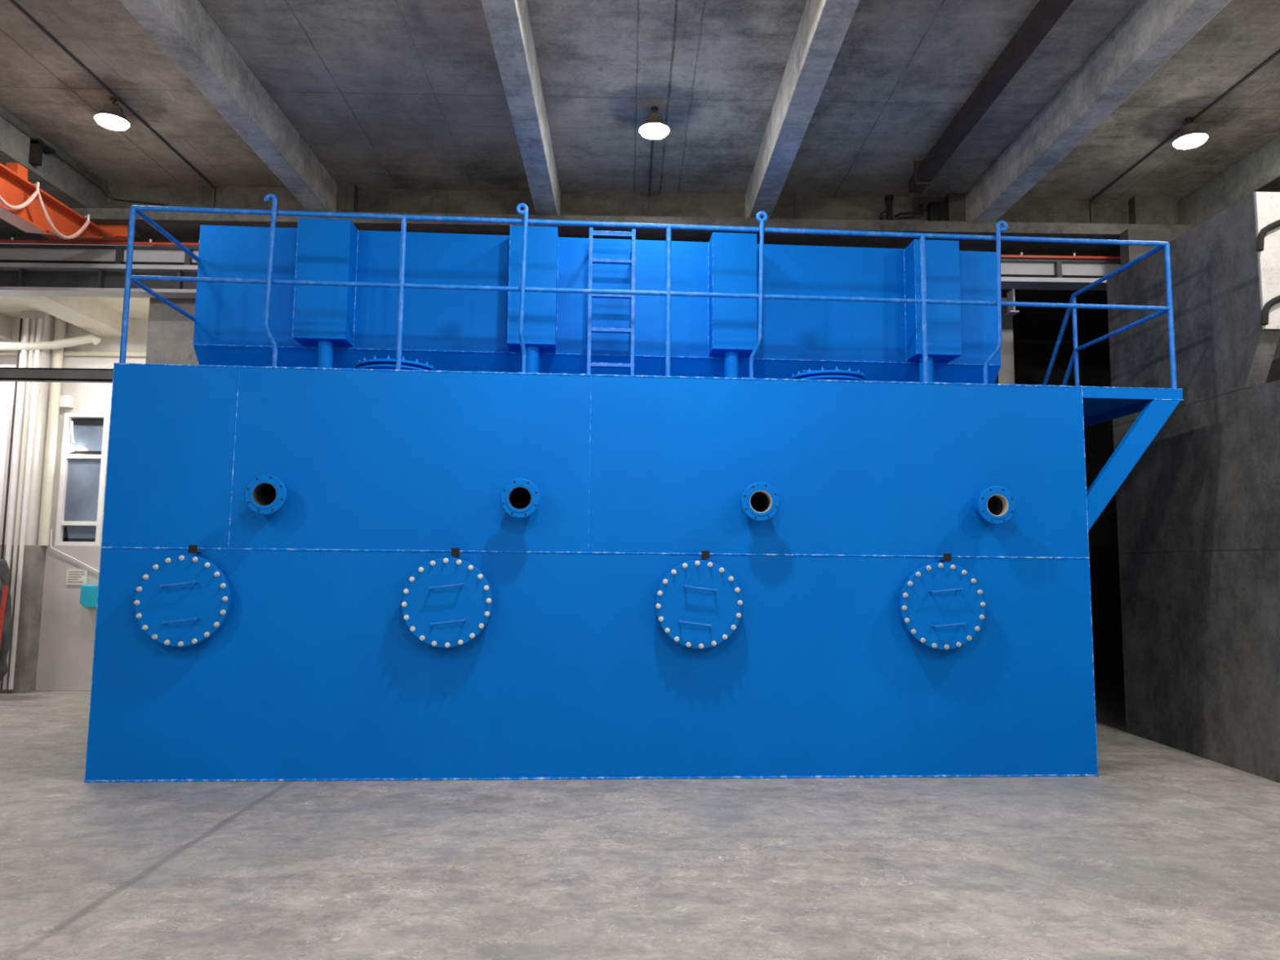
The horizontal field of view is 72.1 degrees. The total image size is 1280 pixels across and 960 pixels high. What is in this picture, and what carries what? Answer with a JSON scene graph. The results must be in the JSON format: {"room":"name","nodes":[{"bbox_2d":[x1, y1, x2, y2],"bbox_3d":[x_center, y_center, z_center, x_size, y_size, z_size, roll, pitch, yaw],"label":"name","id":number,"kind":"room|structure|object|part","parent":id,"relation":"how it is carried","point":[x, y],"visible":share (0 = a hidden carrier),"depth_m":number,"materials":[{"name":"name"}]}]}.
{"room":"water treatment plant","nodes":[
{"label":"water treatment plant","id":0,"kind":"room"},
{"bbox_2d":[0,367,113,382],"bbox_3d":[-7.008,-1.042,8.592,5.800,0.120,0.100,1,-6,-1],"label":"beam","id":1,"kind":"structure","parent":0,"point":[6,374],"depth_m":8.56,"materials":[{"name":"grey metal"}]},
{"bbox_2d":[0,317,148,546],"bbox_3d":[-7.590,0.078,10.005,5.100,4.700,1.550,1,-6,-1],"label":"wall","id":2,"kind":"structure","parent":0,"point":[89,397],"depth_m":10.78,"materials":[{"name":"white paint"}]},
{"bbox_2d":[0,403,13,545],"bbox_3d":[-8.398,-0.008,10.579,1.500,1.870,0.060,1,-6,-1],"label":"window","id":3,"kind":"structure","parent":2,"relation":"in","point":[6,409],"depth_m":10.61,"materials":[{"name":"white"}]},
{"bbox_2d":[0,312,13,340],"bbox_3d":[-7.892,-1.952,9.936,0.350,0.280,1.780,1,-6,-1],"label":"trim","id":4,"kind":"structure","parent":2,"relation":"attached to","point":[6,321],"depth_m":10.71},
{"bbox_2d":[0,318,22,559],"bbox_3d":[-7.416,0.234,10.288,0.024,4.350,0.024,1,-6,-1],"label":"pipe","id":5,"kind":"object","parent":2,"relation":"attached to","point":[21,319],"visible":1,"depth_m":10.34,"materials":[{"name":"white metal"}]},
{"bbox_2d":[0,318,30,688],"bbox_3d":[-7.346,0.235,10.289,0.055,4.350,0.055,1,-6,-1],"label":"pipe","id":6,"kind":"object","parent":2,"relation":"attached to","point":[27,321],"visible":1,"depth_m":10.33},
{"bbox_2d":[2,318,35,689],"bbox_3d":[-7.266,0.235,10.290,0.040,4.350,0.040,1,-6,-1],"label":"pipe","id":7,"kind":"object","parent":2,"relation":"attached to","point":[33,320],"visible":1,"depth_m":10.30,"materials":[{"name":"beige plastic"}]},
{"bbox_2d":[0,545,46,693],"bbox_3d":[-7.292,1.622,10.343,0.400,1.700,0.320,1,-6,-1],"label":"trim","id":8,"kind":"structure","parent":2,"relation":"attached to","point":[34,556],"depth_m":10.24,"materials":[{"name":"paint"}]},
{"bbox_2d":[8,318,42,689],"bbox_3d":[-7.196,0.236,10.291,0.047,4.350,0.047,1,-6,-1],"label":"pipe","id":9,"kind":"object","parent":2,"relation":"attached to","point":[24,509],"visible":1,"depth_m":10.26,"materials":[{"name":"white metal"}]},
{"bbox_2d":[4,311,55,545],"bbox_3d":[-7.314,0.229,10.481,0.290,4.500,0.280,1,-6,-1],"label":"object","id":10,"kind":"structure","parent":2,"relation":"attached to","point":[33,521],"depth_m":10.46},
{"bbox_2d":[0,333,100,350],"bbox_3d":[-8.037,-1.655,10.457,3.181,0.209,0.099,1,-6,-1],"label":"pipe","id":11,"kind":"object","parent":2,"relation":"attached to","point":[43,345],"visible":1,"depth_m":10.43,"materials":[{"name":"beige plastic"}]},
{"bbox_2d":[37,316,66,546],"bbox_3d":[-7.070,-0.614,10.569,0.110,2.800,0.110,1,-6,-1],"label":"pipe","id":12,"kind":"object","parent":2,"relation":"attached to","point":[60,324],"visible":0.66,"depth_m":10.51,"materials":[{"name":"beige plastic"}]},
{"bbox_2d":[59,395,74,408],"bbox_3d":[-6.988,-0.953,10.694,0.140,0.140,0.100,1,-6,-1],"label":"junction box","id":13,"kind":"object","parent":2,"relation":"attached to","point":[65,401],"visible":1,"depth_m":10.65,"materials":[{"name":"white plastic"}]},
{"bbox_2d":[35,546,101,691],"bbox_3d":[-6.089,1.646,10.459,2.050,1.700,0.080,1,-6,-1],"label":"wall","id":14,"kind":"structure","parent":2,"relation":"attached to","point":[68,628],"depth_m":10.40,"materials":[{"name":"grey paint"}]},
{"bbox_2d":[80,585,97,607],"bbox_3d":[-6.470,1.372,10.370,0.220,0.260,0.100,1,-6,-1],"label":"plastic tray","id":15,"kind":"object","parent":14,"relation":"attached to","point":[89,593],"visible":0.64,"depth_m":10.32,"materials":[{"name":"teal plastic"}]},
{"bbox_2d":[8,295,134,337],"bbox_3d":[-6.427,-1.960,9.959,0.380,0.230,1.780,1,-6,-1],"label":"beam","id":16,"kind":"structure","parent":2,"relation":"attached to","point":[87,313],"depth_m":10.00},
{"bbox_2d":[0,350,146,356],"bbox_3d":[-7.432,-1.556,10.737,4.400,0.060,0.060,1,-6,-1],"label":"cable trunking","id":17,"kind":"object","parent":2,"relation":"attached to","point":[2,352],"visible":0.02,"depth_m":10.72,"materials":[{"name":"white plastic"}]},
{"bbox_2d":[49,528,99,573],"bbox_3d":[-6.692,0.859,10.458,0.681,0.548,0.016,1,-6,-1],"label":"handrail","id":18,"kind":"object","parent":2,"relation":"attached to","point":[51,547],"visible":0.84,"depth_m":10.45,"materials":[{"name":"white metal"}]},
{"bbox_2d":[66,569,88,585],"bbox_3d":[-6.699,1.156,10.450,0.240,0.180,0.015,1,-6,-1],"label":"paper notice","id":19,"kind":"object","parent":2,"relation":"attached to","point":[73,576],"visible":1,"depth_m":10.45,"materials":[{"name":"white paper"}]},
{"bbox_2d":[54,413,110,546],"bbox_3d":[-6.718,-0.009,10.604,0.540,1.610,0.060,1,-6,-1],"label":"window","id":20,"kind":"structure","parent":2,"relation":"in","point":[82,473],"depth_m":10.61,"materials":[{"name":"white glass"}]},
{"bbox_2d":[63,421,75,452],"bbox_3d":[-6.841,-0.524,10.565,0.120,0.393,0.144,1,-6,-1],"label":"lamp","id":21,"kind":"object","parent":20,"relation":"attached to","point":[69,447],"visible":1,"depth_m":10.54,"materials":[{"name":"white"}]},
{"bbox_3d":[-6.843,-0.384,10.539,0.120,0.110,0.120,1,-6,-1],"label":"bulb","id":22,"kind":"part","parent":21,"relation":"part of","materials":[{"name":"white"}]},
{"bbox_3d":[-6.849,-0.582,10.594,0.121,0.272,0.043,-4,-7,40],"label":"arm","id":23,"kind":"part","parent":21,"relation":"part of"},
{"bbox_2d":[0,268,197,298],"bbox_3d":[-6.603,-2.033,9.008,6.000,0.233,0.200,1,-6,-1],"label":"support beam","id":24,"kind":"structure","parent":2,"relation":"attached to","point":[22,282],"depth_m":9.01,"materials":[{"name":"grey metal"}]},
{"bbox_2d":[0,295,149,319],"bbox_3d":[-7.649,-2.189,9.953,4.930,0.200,1.800,1,-6,-1],"label":"ceiling","id":25,"kind":"structure","parent":0,"point":[139,308],"depth_m":10.33,"materials":[{"name":"white paint"}]},
{"bbox_2d":[0,244,1120,290],"bbox_3d":[-2.201,-2.228,9.104,14.800,0.255,0.260,1,-6,-1],"label":"girder","id":26,"kind":"object","parent":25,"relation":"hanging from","point":[1015,273],"visible":0.3,"depth_m":9.02,"materials":[{"name":"metal"}]},
{"bbox_2d":[0,236,1120,259],"bbox_3d":[-2.248,-2.397,9.009,14.700,0.057,0.024,1,-6,-1],"label":"rail","id":27,"kind":"object","parent":26,"relation":"attached to","point":[11,241],"visible":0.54,"depth_m":8.96,"materials":[{"name":"metal"}]},
{"bbox_2d":[0,162,140,240],"bbox_3d":[-5.486,-2.711,5.102,0.910,0.480,7.780,1,-6,-1],"label":"crane","id":28,"kind":"object","parent":27,"relation":"on","point":[15,188],"visible":0.88,"depth_m":7.82,"materials":[{"name":"orange paint"}]},
{"bbox_3d":[-5.366,-2.641,7.570,0.100,0.128,0.140,1,-6,-1],"label":"plate","id":29,"kind":"part","parent":28,"relation":"part of","materials":[{"name":"orange paint"}]},
{"bbox_2d":[0,182,90,239],"bbox_3d":[-5.228,-2.399,7.617,0.052,0.377,1.428,1,-6,-1],"label":"cable","id":30,"kind":"object","parent":28,"relation":"hanging from","point":[37,193],"visible":1,"depth_m":7.67,"materials":[{"name":"metal"}]},
{"bbox_2d":[1004,288,1018,315],"bbox_3d":[3.938,-1.882,9.317,0.090,0.250,0.150,1,-6,-1],"label":"hanger section","id":31,"kind":"object","parent":26,"relation":"hanging from","point":[1011,311],"visible":0.96,"depth_m":9.30,"materials":[{"name":"grey paint"}]},
{"bbox_2d":[145,245,199,364],"bbox_3d":[-0.722,-0.075,9.253,8.950,4.990,0.180,1,-6,-1],"label":"wall","id":32,"kind":"structure","parent":0,"point":[170,336],"depth_m":9.24,"materials":[{"name":"concrete"}]},
{"bbox_2d":[0,679,1279,959],"bbox_3d":[-0.568,1.943,3.316,19.000,0.200,25.000,1,-6,-1],"label":"floor","id":33,"kind":"structure","parent":0,"point":[1166,853],"depth_m":4.49,"materials":[{"name":"concrete"}]},
{"bbox_2d":[0,585,8,642],"bbox_3d":[-6.823,1.752,9.334,0.101,1.252,0.051,4,-7,-32],"label":"pipe","id":34,"kind":"object","parent":33,"relation":"on","point":[4,596],"visible":1,"depth_m":9.37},
{"bbox_2d":[0,559,13,679],"bbox_3d":[-7.402,1.590,9.728,0.870,1.643,0.402,1,-6,-1],"label":"bundle","id":35,"kind":"object","parent":33,"relation":"on","point":[6,632],"visible":0.85,"depth_m":9.72,"materials":[{"name":"grey plastic"}]},
{"bbox_2d":[84,193,1182,782],"bbox_3d":[0.093,0.115,8.245,8.090,4.431,3.920,1,-6,-4],"label":"tank","id":36,"kind":"object","parent":33,"relation":"on","point":[531,502],"visible":1,"depth_m":6.49,"materials":[{"name":"blue metal"}]},
{"bbox_3d":[-3.761,-1.424,6.450,0.040,1.191,0.040,1,-6,-4],"label":"post","id":37,"kind":"part","parent":36,"relation":"part of","materials":[{"name":"blue metal"}]},
{"bbox_3d":[-3.805,-1.423,7.122,0.035,0.035,1.340,1,-6,-4],"label":"rail","id":38,"kind":"part","parent":36,"relation":"part of","materials":[{"name":"blue metal"}]},
{"bbox_3d":[-3.800,-1.950,7.174,0.038,0.038,1.340,1,-6,-4],"label":"rail","id":39,"kind":"part","parent":36,"relation":"part of","materials":[{"name":"blue metal"}]},
{"bbox_3d":[-3.185,0.720,6.075,0.239,0.053,0.069,1,-6,-4],"label":"handle","id":40,"kind":"part","parent":36,"relation":"part of","materials":[{"name":"blue paint"}]},
{"bbox_3d":[-3.163,0.969,6.052,0.239,0.053,0.069,1,-6,-4],"label":"handle","id":41,"kind":"part","parent":36,"relation":"part of","materials":[{"name":"blue paint"}]},
{"bbox_3d":[-3.138,0.490,6.208,0.058,0.057,0.106,1,-6,-4],"label":"black plate","id":42,"kind":"part","parent":36,"relation":"part of","materials":[{"name":"metal"}]},
{"bbox_3d":[-2.726,-1.473,6.511,0.077,1.312,0.161,-4,-7,39],"label":"hooked rod","id":43,"kind":"part","parent":36,"relation":"part of","materials":[{"name":"blue paint"}]},
{"bbox_3d":[-1.788,-1.392,6.578,0.040,1.191,0.040,1,-6,-4],"label":"post","id":44,"kind":"part","parent":36,"relation":"part of","materials":[{"name":"blue metal"}]},
{"bbox_3d":[-1.366,0.749,6.193,0.239,0.051,0.069,1,-6,-4],"label":"handle","id":45,"kind":"part","parent":36,"relation":"part of","materials":[{"name":"blue paint"}]},
{"bbox_3d":[-1.347,0.999,6.170,0.240,0.051,0.069,1,-6,-4],"label":"handle","id":46,"kind":"part","parent":36,"relation":"part of","materials":[{"name":"blue paint"}]},
{"bbox_3d":[-1.322,0.519,6.326,0.058,0.057,0.106,1,-6,-4],"label":"black plate","id":47,"kind":"part","parent":36,"relation":"part of","materials":[{"name":"metal"}]},
{"bbox_3d":[-0.901,-1.442,6.644,0.094,1.312,0.126,1,-6,-4],"label":"hooked rod","id":48,"kind":"part","parent":36,"relation":"part of","materials":[{"name":"blue paint"}]},
{"bbox_3d":[-0.431,-1.438,7.544,0.032,1.491,0.050,1,-6,-4],"label":"rail","id":49,"kind":"part","parent":36,"relation":"part of","materials":[{"name":"blue metal"}]},
{"bbox_3d":[-0.260,0.768,7.354,7.250,2.947,1.875,1,-6,-4],"label":"tank","id":50,"kind":"part","parent":36,"relation":"part of","materials":[{"name":"blue metal"}]},
{"bbox_3d":[-0.289,-1.384,8.069,7.120,1.491,0.596,1,-6,-4],"label":"tank","id":51,"kind":"part","parent":36,"relation":"part of","materials":[{"name":"blue metal"}]},
{"bbox_3d":[-0.062,-1.432,7.568,0.032,1.491,0.050,1,-6,-4],"label":"rail","id":52,"kind":"part","parent":36,"relation":"part of","materials":[{"name":"blue metal"}]},
{"bbox_3d":[0.223,-1.424,6.715,7.985,0.035,0.035,1,-6,-4],"label":"rail","id":53,"kind":"part","parent":36,"relation":"part of","materials":[{"name":"blue metal"}]},
{"bbox_3d":[0.228,-1.952,6.767,7.985,0.038,0.038,1,-6,-4],"label":"rail","id":54,"kind":"part","parent":36,"relation":"part of","materials":[{"name":"blue metal"}]},
{"bbox_3d":[0.216,-1.359,6.708,0.040,1.191,0.040,1,-6,-4],"label":"post","id":55,"kind":"part","parent":36,"relation":"part of","materials":[{"name":"blue metal"}]},
{"bbox_3d":[0.394,1.027,6.282,0.239,0.051,0.069,1,-6,-4],"label":"handle","id":56,"kind":"part","parent":36,"relation":"part of","materials":[{"name":"blue paint"}]},
{"bbox_3d":[0.433,0.779,6.310,0.239,0.051,0.069,1,-6,-4],"label":"handle","id":57,"kind":"part","parent":36,"relation":"part of","materials":[{"name":"blue paint"}]},
{"bbox_3d":[0.474,0.548,6.442,0.058,0.057,0.106,1,-6,-4],"label":"black plate","id":58,"kind":"part","parent":36,"relation":"part of","materials":[{"name":"metal"}]},
{"bbox_3d":[0.899,-1.417,6.747,0.168,1.317,0.074,-4,-7,40],"label":"hooked rod","id":59,"kind":"part","parent":36,"relation":"part of","materials":[{"name":"blue paint"}]},
{"bbox_3d":[2.211,-1.327,6.837,0.040,1.191,0.040,1,-6,-4],"label":"post","id":60,"kind":"part","parent":36,"relation":"part of","materials":[{"name":"blue metal"}]},
{"bbox_3d":[2.275,0.578,6.559,0.058,0.057,0.106,1,-6,-4],"label":"black plate","id":61,"kind":"part","parent":36,"relation":"part of","materials":[{"name":"metal"}]},
{"bbox_3d":[2.236,0.808,6.427,0.240,0.047,0.069,1,-6,-4],"label":"handle","id":62,"kind":"part","parent":36,"relation":"part of","materials":[{"name":"blue paint"}]},
{"bbox_3d":[2.250,1.057,6.403,0.240,0.047,0.069,1,-6,-4],"label":"handle","id":63,"kind":"part","parent":36,"relation":"part of","materials":[{"name":"blue paint"}]},
{"bbox_3d":[2.777,-1.384,6.866,0.212,1.312,0.073,-2,-6,28],"label":"hooked rod","id":64,"kind":"part","parent":36,"relation":"part of","materials":[{"name":"blue paint"}]},
{"bbox_3d":[4.049,-0.452,9.179,0.038,2.455,1.930,1,-6,-4],"label":"hand rail","id":65,"kind":"part","parent":36,"relation":"part of","materials":[{"name":"blue metal"}]},
{"bbox_3d":[4.044,0.076,9.126,0.038,2.455,1.930,1,-6,-4],"label":"hand rail","id":66,"kind":"part","parent":36,"relation":"part of","materials":[{"name":"blue metal"}]},
{"bbox_3d":[4.118,-1.163,8.297,0.040,1.191,0.040,1,-6,-4],"label":"post","id":67,"kind":"part","parent":36,"relation":"part of","materials":[{"name":"blue metal"}]},
{"bbox_3d":[4.168,-1.821,7.691,0.038,0.038,1.340,1,-6,-4],"label":"rail","id":68,"kind":"part","parent":36,"relation":"part of","materials":[{"name":"blue metal"}]},
{"bbox_3d":[4.162,-1.294,7.638,0.035,0.035,1.340,1,-6,-4],"label":"rail","id":69,"kind":"part","parent":36,"relation":"part of","materials":[{"name":"blue metal"}]},
{"bbox_3d":[4.206,-1.294,6.967,0.040,1.191,0.040,1,-6,-4],"label":"post","id":70,"kind":"part","parent":36,"relation":"part of","materials":[{"name":"blue metal"}]},
{"bbox_2d":[994,328,1014,384],"bbox_3d":[4.508,0.374,10.774,0.200,4.500,0.180,1,-6,-1],"label":"post","id":71,"kind":"object","parent":33,"relation":"on","point":[1006,375],"visible":0.21,"depth_m":10.87,"materials":[{"name":"grey concrete"}]},
{"bbox_2d":[1001,297,1013,328],"bbox_3d":[4.531,-2.064,11.017,0.200,0.396,0.180,1,-6,-1],"label":"post","id":72,"kind":"object","parent":71,"relation":"on","point":[1006,321],"visible":0.21,"depth_m":10.92,"materials":[{"name":"concrete"}]},
{"bbox_2d":[0,0,1279,201],"bbox_3d":[-0.460,-3.977,0.278,19.000,0.220,17.780,1,-6,-1],"label":"ceiling","id":73,"kind":"structure","parent":0,"point":[384,94],"depth_m":7.19,"materials":[{"name":"concrete"}]},
{"bbox_2d":[8,0,215,208],"bbox_3d":[-4.279,-3.581,1.689,0.032,0.359,14.779,1,-6,-1],"label":"cable conduit","id":74,"kind":"object","parent":73,"relation":"attached to","point":[12,2],"visible":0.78,"depth_m":7.20,"materials":[{"name":"grey metal"}]},
{"bbox_2d":[93,97,130,130],"bbox_3d":[-4.413,-3.076,7.356,0.268,0.245,0.268,1,-6,-1],"label":"ceiling lamp","id":75,"kind":"object","parent":73,"relation":"hanging from","point":[112,117],"visible":1,"depth_m":7.30,"materials":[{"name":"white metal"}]},
{"bbox_2d":[648,139,653,216],"bbox_3d":[0.107,-2.875,8.341,0.020,0.358,1.526,1,-6,-1],"label":"cable conduit","id":76,"kind":"object","parent":73,"relation":"attached to","point":[652,140],"visible":0.69,"depth_m":8.73,"materials":[{"name":"grey metal"}]},
{"bbox_2d":[638,106,670,139],"bbox_3d":[0.121,-3.025,7.418,0.268,0.245,0.268,1,-6,-1],"label":"ceiling lamp","id":77,"kind":"object","parent":73,"relation":"hanging from","point":[654,127],"visible":1,"depth_m":7.35,"materials":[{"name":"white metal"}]},
{"bbox_2d":[745,0,859,217],"bbox_3d":[1.329,-3.658,0.271,0.216,0.379,17.775,1,-6,-1],"label":"beam","id":78,"kind":"structure","parent":73,"relation":"attached to","point":[824,25],"depth_m":6.61,"materials":[{"name":"concrete"}]},
{"bbox_2d":[908,0,1073,193],"bbox_3d":[2.792,-3.646,1.007,0.150,0.229,15.200,1,-6,-1],"label":"beam","id":79,"kind":"structure","parent":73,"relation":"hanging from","point":[1046,13],"depth_m":6.70,"materials":[{"name":"brown metal"}]},
{"bbox_2d":[964,0,1231,222],"bbox_3d":[3.592,-3.633,0.302,0.221,0.379,17.775,1,-6,-1],"label":"beam","id":80,"kind":"structure","parent":73,"relation":"attached to","point":[1153,31],"depth_m":6.68,"materials":[{"name":"concrete"}]},
{"bbox_2d":[1089,49,1279,223],"bbox_3d":[4.815,-3.479,1.814,0.024,0.358,14.778,1,-6,-1],"label":"cable conduit","id":81,"kind":"object","parent":73,"relation":"attached to","point":[1277,52],"visible":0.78,"depth_m":7.68,"materials":[{"name":"grey metal"}]},
{"bbox_2d":[1172,116,1208,149],"bbox_3d":[4.695,-2.972,7.502,0.268,0.245,0.268,1,-6,-1],"label":"ceiling lamp","id":82,"kind":"object","parent":73,"relation":"attached to","point":[1190,135],"visible":1,"depth_m":7.44,"materials":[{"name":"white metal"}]},
{"bbox_2d":[106,182,1179,224],"bbox_3d":[-0.595,-2.898,9.204,19.000,0.600,0.440,1,-6,-1],"label":"wall","id":83,"kind":"structure","parent":0,"point":[1146,210],"depth_m":9.10,"materials":[{"name":"concrete"}]},
{"bbox_2d":[28,137,55,165],"bbox_3d":[-5.407,-2.934,7.950,0.098,0.230,0.200,1,-6,-1],"label":"bracket","id":84,"kind":"object","parent":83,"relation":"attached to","point":[37,146],"visible":1,"depth_m":7.86,"materials":[{"name":"black metal"}]},
{"bbox_2d":[0,105,107,208],"bbox_3d":[-5.447,-3.734,0.177,0.210,0.379,17.775,1,-6,-1],"label":"beam","id":85,"kind":"structure","parent":83,"relation":"attached to","point":[58,179],"depth_m":8.20,"materials":[{"name":"concrete"}]},
{"bbox_2d":[0,111,168,206],"bbox_3d":[-5.054,-3.454,2.661,0.634,0.282,12.762,1,-6,-1],"label":"cable conduit","id":86,"kind":"object","parent":83,"relation":"attached to","point":[2,115],"visible":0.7,"depth_m":8.64,"materials":[{"name":"metal"}]},
{"bbox_2d":[119,0,337,211],"bbox_3d":[-3.068,-3.707,0.210,0.212,0.379,17.775,1,-6,-1],"label":"beam","id":87,"kind":"structure","parent":83,"relation":"attached to","point":[185,31],"depth_m":6.72,"materials":[{"name":"concrete"}]},
{"bbox_2d":[480,0,560,215],"bbox_3d":[-0.801,-3.682,0.241,0.215,0.379,17.775,1,-6,-1],"label":"beam","id":88,"kind":"structure","parent":83,"relation":"attached to","point":[508,21],"depth_m":6.61,"materials":[{"name":"concrete"}]},
{"bbox_2d":[0,207,1197,256],"bbox_3d":[-0.597,-2.551,9.069,19.000,0.113,0.640,1,-6,-1],"label":"beam","id":89,"kind":"structure","parent":83,"relation":"attached to","point":[184,227],"depth_m":8.82,"materials":[{"name":"concrete"}]},
{"bbox_2d":[879,195,923,220],"bbox_3d":[2.674,-2.743,8.976,0.457,0.310,0.090,1,-6,-1],"label":"drain pipe","id":90,"kind":"object","parent":89,"relation":"on","point":[888,198],"visible":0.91,"depth_m":8.96,"materials":[{"name":"black metal"}]},
{"bbox_2d":[927,201,939,221],"bbox_3d":[3.021,-2.711,9.049,0.090,0.272,0.100,1,-6,-1],"label":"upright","id":91,"kind":"object","parent":89,"relation":"on","point":[933,210],"visible":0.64,"depth_m":9.00,"materials":[{"name":"black metal"}]},
{"bbox_2d":[938,202,946,221],"bbox_3d":[3.108,-2.710,9.050,0.075,0.272,0.100,1,-6,-1],"label":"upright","id":92,"kind":"object","parent":89,"relation":"on","point":[942,206],"visible":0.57,"depth_m":9.00,"materials":[{"name":"black metal"}]},
{"bbox_2d":[1177,133,1279,225],"bbox_3d":[5.867,-3.607,0.334,0.220,0.379,17.775,1,-6,-1],"label":"beam","id":93,"kind":"structure","parent":83,"relation":"attached to","point":[1259,171],"depth_m":8.32,"materials":[{"name":"concrete"}]},
{"bbox_2d":[1000,228,1279,679],"bbox_3d":[6.202,0.130,10.683,5.300,5.000,4.500,1,-6,-1],"label":"wall","id":94,"kind":"structure","parent":0,"point":[1036,330],"depth_m":12.62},
{"bbox_2d":[1106,191,1279,782],"bbox_3d":[4.835,-0.665,-0.138,0.150,4.410,17.450,1,-6,-1],"label":"wall","id":95,"kind":"structure","parent":0,"point":[1198,512],"depth_m":7.22,"materials":[{"name":"concrete"}]},
{"bbox_2d":[1253,191,1279,329],"bbox_3d":[5.103,-1.657,6.646,0.848,1.065,0.022,1,-6,-1],"label":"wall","id":96,"kind":"structure","parent":0,"point":[1267,204],"depth_m":6.64,"materials":[{"name":"paint"}]},
{"bbox_2d":[1256,219,1279,251],"bbox_3d":[5.090,-1.962,6.638,0.895,0.485,0.048,1,-6,-1],"label":"pipe","id":97,"kind":"object","parent":96,"relation":"attached to","point":[1260,237],"visible":1,"depth_m":6.61,"materials":[{"name":"metal"}]},
{"bbox_2d":[1260,295,1279,324],"bbox_3d":[5.084,-1.395,6.582,0.895,0.485,0.048,1,-6,-1],"label":"pipe","id":98,"kind":"object","parent":96,"relation":"attached to","point":[1264,312],"visible":1,"depth_m":6.55,"materials":[{"name":"metal"}]},
{"bbox_2d":[1265,358,1279,383],"bbox_3d":[5.516,-0.112,-0.258,0.180,3.300,17.300,1,-6,-1],"label":"wall","id":99,"kind":"structure","parent":0,"point":[1273,375],"depth_m":7.38,"materials":[{"name":"grey concrete"}]}
]}

